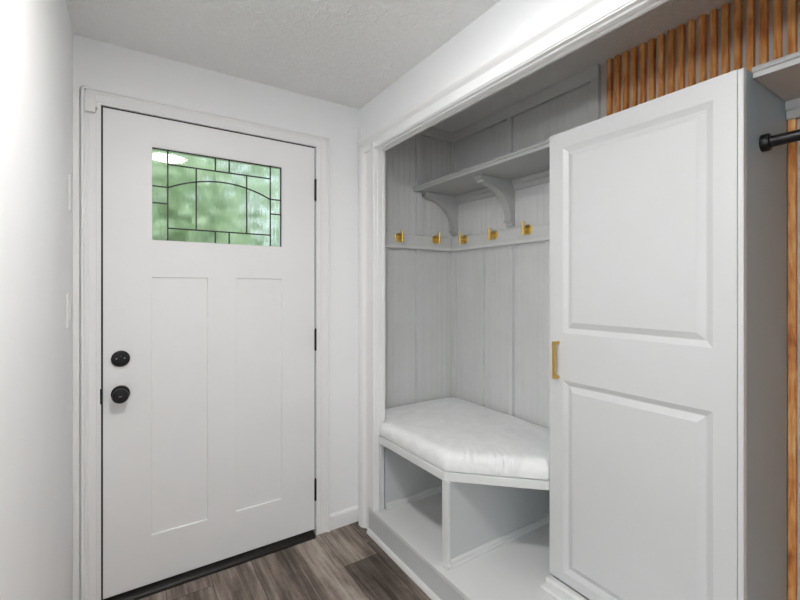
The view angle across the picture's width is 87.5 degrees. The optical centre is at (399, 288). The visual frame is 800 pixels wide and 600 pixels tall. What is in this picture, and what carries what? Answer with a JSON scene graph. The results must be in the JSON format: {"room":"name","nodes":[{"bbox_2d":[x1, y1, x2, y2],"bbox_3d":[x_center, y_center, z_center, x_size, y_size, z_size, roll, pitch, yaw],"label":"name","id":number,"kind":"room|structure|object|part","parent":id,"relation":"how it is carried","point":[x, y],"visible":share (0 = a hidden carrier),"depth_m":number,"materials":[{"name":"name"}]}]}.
{"room":"entryway mudroom","nodes":[
{"label":"entryway mudroom","id":0,"kind":"room"},
{"bbox_2d":[0,0,72,599],"bbox_3d":[-1.035,0.147,1.145,0.120,2.315,1.450,0,0,-33],"label":"wall","id":1,"kind":"structure","parent":0,"point":[36,36],"depth_m":0.99,"materials":[{"name":"paint"}]},
{"bbox_2d":[66,293,70,327],"bbox_3d":[-1.198,0.080,1.511,0.009,0.124,0.073,0,0,-33],"label":"light switch","id":2,"kind":"object","parent":1,"relation":"attached to","point":[68,295],"visible":1,"depth_m":1.49,"materials":[{"name":"white plastic"}]},
{"bbox_2d":[73,34,452,599],"bbox_3d":[-0.472,0.147,2.290,2.075,2.315,0.150,0,0,-33],"label":"wall","id":3,"kind":"structure","parent":0,"point":[97,64],"depth_m":2.32,"materials":[{"name":"paint"}]},
{"bbox_2d":[73,88,79,599],"bbox_3d":[-1.287,0.256,1.660,0.022,2.098,0.012,0,0,-33],"label":"trim","id":4,"kind":"structure","parent":3,"relation":"attached to","point":[76,92],"depth_m":1.66,"materials":[{"name":"paint"}]},
{"bbox_2d":[84,97,97,112],"bbox_3d":[-1.237,-0.731,1.672,0.042,0.052,0.020,0,0,-33],"label":"sensor","id":5,"kind":"object","parent":3,"relation":"attached to","point":[89,103],"visible":1,"depth_m":1.66,"materials":[{"name":"white plastic"}]},
{"bbox_2d":[81,85,329,599],"bbox_3d":[-0.866,0.248,2.019,1.066,2.113,0.172,0,0,-33],"label":"trim","id":6,"kind":"structure","parent":3,"relation":"attached to","point":[90,121],"depth_m":1.70,"materials":[{"name":"paint"}]},
{"bbox_2d":[100,106,316,599],"bbox_3d":[-0.829,0.268,1.954,0.934,2.030,0.112,0,0,-33],"label":"door","id":7,"kind":"structure","parent":3,"relation":"in","point":[209,332],"depth_m":1.92,"materials":[{"name":"paint"}]},
{"bbox_3d":[-1.219,0.442,1.705,0.008,0.063,0.016,0,0,-33],"label":"strike plate","id":8,"kind":"part","parent":7,"relation":"part of","materials":[{"name":"black metal"}]},
{"bbox_3d":[-1.150,0.440,1.718,0.067,0.067,0.065,0,0,-33],"label":"knob","id":9,"kind":"part","parent":7,"relation":"part of","materials":[{"name":"black metal"}]},
{"bbox_3d":[-0.842,-0.410,1.972,0.565,0.402,0.006,0,0,-33],"label":"glass pane","id":10,"kind":"part","parent":7,"relation":"part of","materials":[{"name":"green glass"}]},
{"bbox_2d":[102,530,315,599],"bbox_3d":[-0.872,1.292,2.007,0.912,0.026,0.186,0,0,-33],"label":"threshold","id":11,"kind":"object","parent":3,"relation":"attached to","point":[175,581],"depth_m":1.92,"materials":[{"name":"black metal"}]},
{"bbox_2d":[330,505,357,530],"bbox_3d":[-0.303,1.264,2.302,0.184,0.083,0.014,0,0,-33],"label":"baseboard","id":12,"kind":"structure","parent":3,"relation":"attached to","point":[338,519],"depth_m":2.29,"materials":[{"name":"paint"}]},
{"bbox_2d":[416,249,421,402],"bbox_3d":[0.116,0.268,2.578,0.036,1.013,0.022,0,0,-33],"label":"trim","id":13,"kind":"structure","parent":3,"relation":"attached to","point":[418,251],"depth_m":2.57,"materials":[{"name":"grey paint"}]},
{"bbox_2d":[385,232,452,250],"bbox_3d":[0.073,-0.283,2.543,0.616,0.087,0.034,0,0,-33],"label":"hook rail","id":14,"kind":"object","parent":3,"relation":"attached to","point":[411,241],"visible":0.65,"depth_m":2.56,"materials":[{"name":"grey paint"}]},
{"bbox_2d":[395,230,403,241],"bbox_3d":[0.006,-0.305,2.467,0.054,0.073,0.049,0,0,-33],"label":"coat hook","id":15,"kind":"object","parent":14,"relation":"attached to","point":[399,237],"visible":1,"depth_m":2.47,"materials":[{"name":"gold metal"}]},
{"bbox_2d":[432,232,440,243],"bbox_3d":[0.237,-0.310,2.619,0.054,0.073,0.049,0,0,-33],"label":"coat hook","id":16,"kind":"object","parent":14,"relation":"attached to","point":[435,239],"visible":1,"depth_m":2.62,"materials":[{"name":"gold metal"}]},
{"bbox_2d":[416,134,421,185],"bbox_3d":[0.116,-0.784,2.578,0.036,0.329,0.022,0,0,-33],"label":"trim","id":17,"kind":"structure","parent":3,"relation":"attached to","point":[418,136],"depth_m":2.57,"materials":[{"name":"grey paint"}]},
{"bbox_2d":[416,192,421,234],"bbox_3d":[0.116,-0.460,2.578,0.036,0.263,0.022,0,0,-33],"label":"trim","id":18,"kind":"structure","parent":3,"relation":"attached to","point":[418,194],"depth_m":2.57,"materials":[{"name":"grey paint"}]},
{"bbox_2d":[418,127,452,142],"bbox_3d":[0.075,-0.980,2.551,0.627,0.060,0.022,0,0,-33],"label":"trim","id":19,"kind":"structure","parent":3,"relation":"attached to","point":[430,132],"depth_m":2.65,"materials":[{"name":"grey paint"}]},
{"bbox_2d":[139,521,430,599],"bbox_3d":[-0.476,1.335,-0.460,5.100,0.060,4.750,0,0,-33],"label":"floor","id":20,"kind":"structure","parent":0,"point":[342,563],"depth_m":1.88,"materials":[{"name":"brown wood"}]},
{"bbox_2d":[367,492,588,599],"bbox_3d":[0.786,1.238,1.413,0.726,0.135,2.703,0,0,-33],"label":"platform","id":21,"kind":"object","parent":20,"relation":"on","point":[410,534],"visible":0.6,"depth_m":1.83,"materials":[{"name":"grey paint"}]},
{"bbox_3d":[0.495,1.294,1.209,0.015,0.022,2.438,0,0,-33],"label":"shoe moulding","id":22,"kind":"part","parent":21,"relation":"part of","materials":[{"name":"grey paint"}]},
{"bbox_2d":[379,436,549,570],"bbox_3d":[0.343,0.973,2.122,0.692,0.395,1.030,0,0,-33],"label":"storage bench","id":23,"kind":"object","parent":21,"relation":"on","point":[481,514],"visible":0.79,"depth_m":1.90,"materials":[{"name":"grey paint"}]},
{"bbox_3d":[0.189,0.990,2.395,0.648,0.360,0.018,0,0,-33],"label":"panel","id":24,"kind":"part","parent":23,"relation":"part of","materials":[{"name":"grey paint"}]},
{"bbox_2d":[380,398,549,479],"bbox_3d":[0.343,0.732,2.116,0.676,0.087,1.016,0,0,-33],"label":"seat cushion","id":25,"kind":"object","parent":23,"relation":"on","point":[451,434],"visible":0.88,"depth_m":1.95,"materials":[{"name":"white fabric"}]},
{"bbox_2d":[540,68,786,599],"bbox_3d":[0.891,0.282,1.487,0.425,1.776,0.629,0,0,-33],"label":"wardrobe","id":26,"kind":"object","parent":21,"relation":"on","point":[668,213],"visible":1,"depth_m":1.31,"materials":[{"name":"grey paint"}]},
{"bbox_3d":[0.607,0.280,1.628,0.032,0.145,0.012,0,0,-33],"label":"pull handle","id":27,"kind":"part","parent":26,"relation":"part of","materials":[{"name":"gold metal"}]},
{"bbox_3d":[0.732,1.163,1.377,0.038,0.014,0.620,0,0,-33],"label":"shoe trim","id":28,"kind":"part","parent":26,"relation":"part of","materials":[{"name":"grey paint"}]},
{"bbox_3d":[0.759,1.157,1.397,0.030,0.027,0.624,0,0,-33],"label":"plinth trim","id":29,"kind":"part","parent":26,"relation":"part of","materials":[{"name":"grey paint"}]},
{"bbox_3d":[1.097,0.282,1.254,0.335,1.776,0.014,0,0,-33],"label":"panel","id":30,"kind":"part","parent":26,"relation":"part of","materials":[{"name":"grey paint"}]},
{"bbox_2d":[759,129,799,151],"bbox_3d":[1.342,-0.422,0.783,0.050,0.050,1.044,0,0,-33],"label":"closet rod","id":31,"kind":"object","parent":26,"relation":"attached to","point":[767,141],"visible":1,"depth_m":1.18,"materials":[{"name":"black metal"}]},
{"bbox_3d":[1.342,-0.422,0.783,0.032,0.032,1.034,0,0,-33],"label":"rod","id":32,"kind":"part","parent":31,"relation":"part of","materials":[{"name":"black metal"}]},
{"bbox_2d":[66,0,733,132],"bbox_3d":[-0.469,-1.060,-0.516,5.250,0.100,4.850,0,0,-33],"label":"ceiling","id":33,"kind":"structure","parent":0,"point":[343,52],"depth_m":1.68,"materials":[{"name":"white paint"}]},
{"bbox_2d":[359,0,578,510],"bbox_3d":[1.005,0.147,0.508,0.042,2.315,4.750,0,0,-33],"label":"wall","id":34,"kind":"structure","parent":0,"point":[507,21],"depth_m":1.65,"materials":[{"name":"paint"}]},
{"bbox_2d":[358,127,361,149],"bbox_3d":[-0.224,0.160,2.342,0.008,2.120,0.034,0,0,-33],"label":"trim","id":35,"kind":"structure","parent":34,"relation":"attached to","point":[360,128],"depth_m":2.34,"materials":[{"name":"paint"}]},
{"bbox_2d":[358,0,633,528],"bbox_3d":[0.496,0.244,1.222,0.029,2.122,2.622,0,0,-33],"label":"trim","id":36,"kind":"structure","parent":34,"relation":"attached to","point":[581,14],"depth_m":2.19,"materials":[{"name":"paint"}]},
{"bbox_2d":[374,0,667,434],"bbox_3d":[0.542,0.218,1.203,0.062,1.903,2.380,0,0,-33],"label":"trim","id":37,"kind":"structure","parent":34,"relation":"attached to","point":[635,8],"depth_m":1.99,"materials":[{"name":"paint"}]},
{"bbox_2d":[453,0,799,599],"bbox_3d":[1.160,0.147,1.598,0.100,2.315,2.805,0,0,-33],"label":"wall","id":38,"kind":"structure","parent":0,"point":[571,110],"depth_m":2.25,"materials":[{"name":"grey paint"}]},
{"bbox_2d":[451,251,456,397],"bbox_3d":[0.352,0.268,2.722,0.022,1.013,0.038,0,0,-33],"label":"trim","id":39,"kind":"structure","parent":38,"relation":"attached to","point":[453,253],"depth_m":2.71,"materials":[{"name":"grey paint"}]},
{"bbox_2d":[451,142,457,173],"bbox_3d":[0.354,-0.783,2.719,0.022,0.326,0.044,0,0,-33],"label":"trim","id":40,"kind":"structure","parent":38,"relation":"attached to","point":[454,146],"depth_m":2.71,"materials":[{"name":"grey paint"}]},
{"bbox_2d":[413,139,549,235],"bbox_3d":[0.496,-0.482,2.223,0.326,0.274,1.030,0,0,-33],"label":"wall shelf","id":41,"kind":"object","parent":38,"relation":"attached to","point":[527,167],"visible":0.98,"depth_m":2.25,"materials":[{"name":"grey paint"}]},
{"bbox_2d":[480,248,484,406],"bbox_3d":[0.494,0.268,2.505,0.022,1.013,0.026,0,0,-33],"label":"trim","id":42,"kind":"structure","parent":38,"relation":"attached to","point":[482,250],"depth_m":2.50,"materials":[{"name":"grey paint"}]},
{"bbox_2d":[451,223,549,250],"bbox_3d":[0.619,-0.283,2.303,0.034,0.087,1.030,0,0,-33],"label":"hook rail","id":43,"kind":"object","parent":38,"relation":"attached to","point":[540,233],"visible":0.5,"depth_m":2.34,"materials":[{"name":"grey paint"}]},
{"bbox_2d":[459,232,467,243],"bbox_3d":[0.387,-0.309,2.610,0.049,0.073,0.054,0,0,-33],"label":"coat hook","id":44,"kind":"object","parent":43,"relation":"attached to","point":[464,239],"visible":1,"depth_m":2.60,"materials":[{"name":"gold metal"}]},
{"bbox_2d":[488,227,497,239],"bbox_3d":[0.524,-0.310,2.400,0.049,0.073,0.054,0,0,-33],"label":"coat hook","id":45,"kind":"object","parent":43,"relation":"attached to","point":[493,234],"visible":1,"depth_m":2.40,"materials":[{"name":"gold metal"}]},
{"bbox_2d":[522,221,531,234],"bbox_3d":[0.658,-0.314,2.195,0.049,0.073,0.054,0,0,-33],"label":"coat hook","id":46,"kind":"object","parent":43,"relation":"attached to","point":[527,229],"visible":1,"depth_m":2.19,"materials":[{"name":"gold metal"}]},
{"bbox_2d":[507,117,512,153],"bbox_3d":[0.612,-0.783,2.324,0.022,0.326,0.028,0,0,-33],"label":"trim","id":47,"kind":"structure","parent":38,"relation":"attached to","point":[510,119],"depth_m":2.31,"materials":[{"name":"grey paint"}]},
{"bbox_2d":[509,245,514,416],"bbox_3d":[0.619,0.268,2.314,0.022,1.013,0.026,0,0,-33],"label":"trim","id":48,"kind":"structure","parent":38,"relation":"attached to","point":[511,247],"depth_m":2.30,"materials":[{"name":"grey paint"}]},
{"bbox_2d":[451,64,600,142],"bbox_3d":[0.621,-0.979,2.310,0.022,0.063,1.022,0,0,-33],"label":"trim","id":49,"kind":"structure","parent":38,"relation":"attached to","point":[583,78],"depth_m":2.18,"materials":[{"name":"grey paint"}]},
{"bbox_2d":[546,241,549,428],"bbox_3d":[0.753,0.268,2.109,0.022,1.013,0.026,0,0,-33],"label":"trim","id":50,"kind":"structure","parent":38,"relation":"attached to","point":[547,242],"depth_m":2.10,"materials":[{"name":"grey paint"}]},
{"bbox_2d":[590,78,600,121],"bbox_3d":[0.889,-0.783,1.900,0.022,0.326,0.039,0,0,-33],"label":"trim","id":51,"kind":"structure","parent":38,"relation":"attached to","point":[595,85],"depth_m":1.89,"materials":[{"name":"grey paint"}]},
{"bbox_2d":[607,58,612,115],"bbox_3d":[0.926,0.081,1.844,0.021,2.179,0.019,0,0,-33],"label":"wood slat","id":52,"kind":"object","parent":38,"relation":"attached to","point":[609,61],"visible":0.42,"depth_m":1.84,"materials":[{"name":"brown wood"}]},
{"bbox_2d":[614,54,620,112],"bbox_3d":[0.946,0.081,1.814,0.021,2.179,0.019,0,0,-33],"label":"wood slat","id":53,"kind":"object","parent":38,"relation":"attached to","point":[617,59],"visible":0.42,"depth_m":1.81,"materials":[{"name":"brown wood"}]},
{"bbox_2d":[623,50,628,109],"bbox_3d":[0.965,0.081,1.784,0.021,2.179,0.019,0,0,-33],"label":"wood slat","id":54,"kind":"object","parent":38,"relation":"attached to","point":[625,53],"visible":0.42,"depth_m":1.78,"materials":[{"name":"brown wood"}]},
{"bbox_2d":[631,46,637,106],"bbox_3d":[0.985,0.081,1.755,0.021,2.179,0.019,0,0,-33],"label":"wood slat","id":55,"kind":"object","parent":38,"relation":"attached to","point":[634,51],"visible":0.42,"depth_m":1.75,"materials":[{"name":"brown wood"}]},
{"bbox_2d":[640,42,646,103],"bbox_3d":[1.004,0.081,1.725,0.021,2.179,0.019,0,0,-33],"label":"wood slat","id":56,"kind":"object","parent":38,"relation":"attached to","point":[643,46],"visible":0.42,"depth_m":1.72,"materials":[{"name":"brown wood"}]},
{"bbox_2d":[649,38,655,100],"bbox_3d":[1.024,0.081,1.695,0.021,2.179,0.019,0,0,-33],"label":"wood slat","id":57,"kind":"object","parent":38,"relation":"attached to","point":[652,42],"visible":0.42,"depth_m":1.69,"materials":[{"name":"brown wood"}]},
{"bbox_2d":[658,33,664,97],"bbox_3d":[1.043,0.081,1.665,0.021,2.179,0.019,0,0,-33],"label":"wood slat","id":58,"kind":"object","parent":38,"relation":"attached to","point":[661,38],"visible":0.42,"depth_m":1.66,"materials":[{"name":"brown wood"}]},
{"bbox_2d":[668,29,674,93],"bbox_3d":[1.063,0.081,1.635,0.021,2.179,0.019,0,0,-33],"label":"wood slat","id":59,"kind":"object","parent":38,"relation":"attached to","point":[671,33],"visible":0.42,"depth_m":1.63,"materials":[{"name":"brown wood"}]},
{"bbox_2d":[678,24,684,89],"bbox_3d":[1.082,0.081,1.606,0.021,2.179,0.019,0,0,-33],"label":"wood slat","id":60,"kind":"object","parent":38,"relation":"attached to","point":[681,28],"visible":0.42,"depth_m":1.60,"materials":[{"name":"brown wood"}]},
{"bbox_2d":[688,19,695,86],"bbox_3d":[1.101,0.081,1.576,0.021,2.179,0.019,0,0,-33],"label":"wood slat","id":61,"kind":"object","parent":38,"relation":"attached to","point":[691,23],"visible":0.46,"depth_m":1.57,"materials":[{"name":"brown wood"}]},
{"bbox_2d":[699,13,706,82],"bbox_3d":[1.121,0.081,1.546,0.021,2.179,0.019,0,0,-33],"label":"wood slat","id":62,"kind":"object","parent":38,"relation":"attached to","point":[702,18],"visible":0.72,"depth_m":1.54,"materials":[{"name":"brown wood"}]},
{"bbox_2d":[710,8,717,78],"bbox_3d":[1.141,0.081,1.516,0.021,2.179,0.019,0,0,-33],"label":"wood slat","id":63,"kind":"object","parent":38,"relation":"attached to","point":[713,13],"visible":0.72,"depth_m":1.51,"materials":[{"name":"brown wood"}]},
{"bbox_2d":[722,2,729,74],"bbox_3d":[1.160,0.081,1.487,0.021,2.179,0.019,0,0,-33],"label":"wood slat","id":64,"kind":"object","parent":38,"relation":"attached to","point":[725,7],"visible":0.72,"depth_m":1.48,"materials":[{"name":"brown wood"}]},
{"bbox_2d":[734,0,742,69],"bbox_3d":[1.179,0.081,1.457,0.021,2.179,0.019,0,0,-33],"label":"wood slat","id":65,"kind":"object","parent":38,"relation":"attached to","point":[738,4],"visible":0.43,"depth_m":1.45,"materials":[{"name":"brown wood"}]},
{"bbox_2d":[746,0,754,73],"bbox_3d":[1.199,0.081,1.427,0.021,2.179,0.019,0,0,-33],"label":"wood slat","id":66,"kind":"object","parent":38,"relation":"attached to","point":[750,4],"visible":0.02,"depth_m":1.42,"materials":[{"name":"brown wood"}]},
{"bbox_2d":[760,0,768,64],"bbox_3d":[1.218,0.081,1.397,0.021,2.179,0.019,0,0,-33],"label":"wood slat","id":67,"kind":"object","parent":38,"relation":"attached to","point":[764,4],"visible":0.02,"depth_m":1.39,"materials":[{"name":"brown wood"}]},
{"bbox_2d":[752,51,799,120],"bbox_3d":[1.400,-0.578,0.821,0.304,0.082,1.040,0,0,-33],"label":"wall shelf","id":68,"kind":"object","parent":38,"relation":"attached to","point":[781,76],"visible":1,"depth_m":1.18,"materials":[{"name":"grey paint"}]},
{"bbox_2d":[773,0,782,59],"bbox_3d":[1.238,0.081,1.367,0.021,2.179,0.019,0,0,-33],"label":"wood slat","id":69,"kind":"object","parent":38,"relation":"attached to","point":[777,4],"visible":0.02,"depth_m":1.36,"materials":[{"name":"brown wood"}]},
{"bbox_2d":[788,0,796,599],"bbox_3d":[1.257,0.081,1.338,0.021,2.179,0.019,0,0,-33],"label":"wood slat","id":70,"kind":"object","parent":38,"relation":"attached to","point":[792,4],"visible":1,"depth_m":1.33,"materials":[{"name":"brown wood"}]}
]}

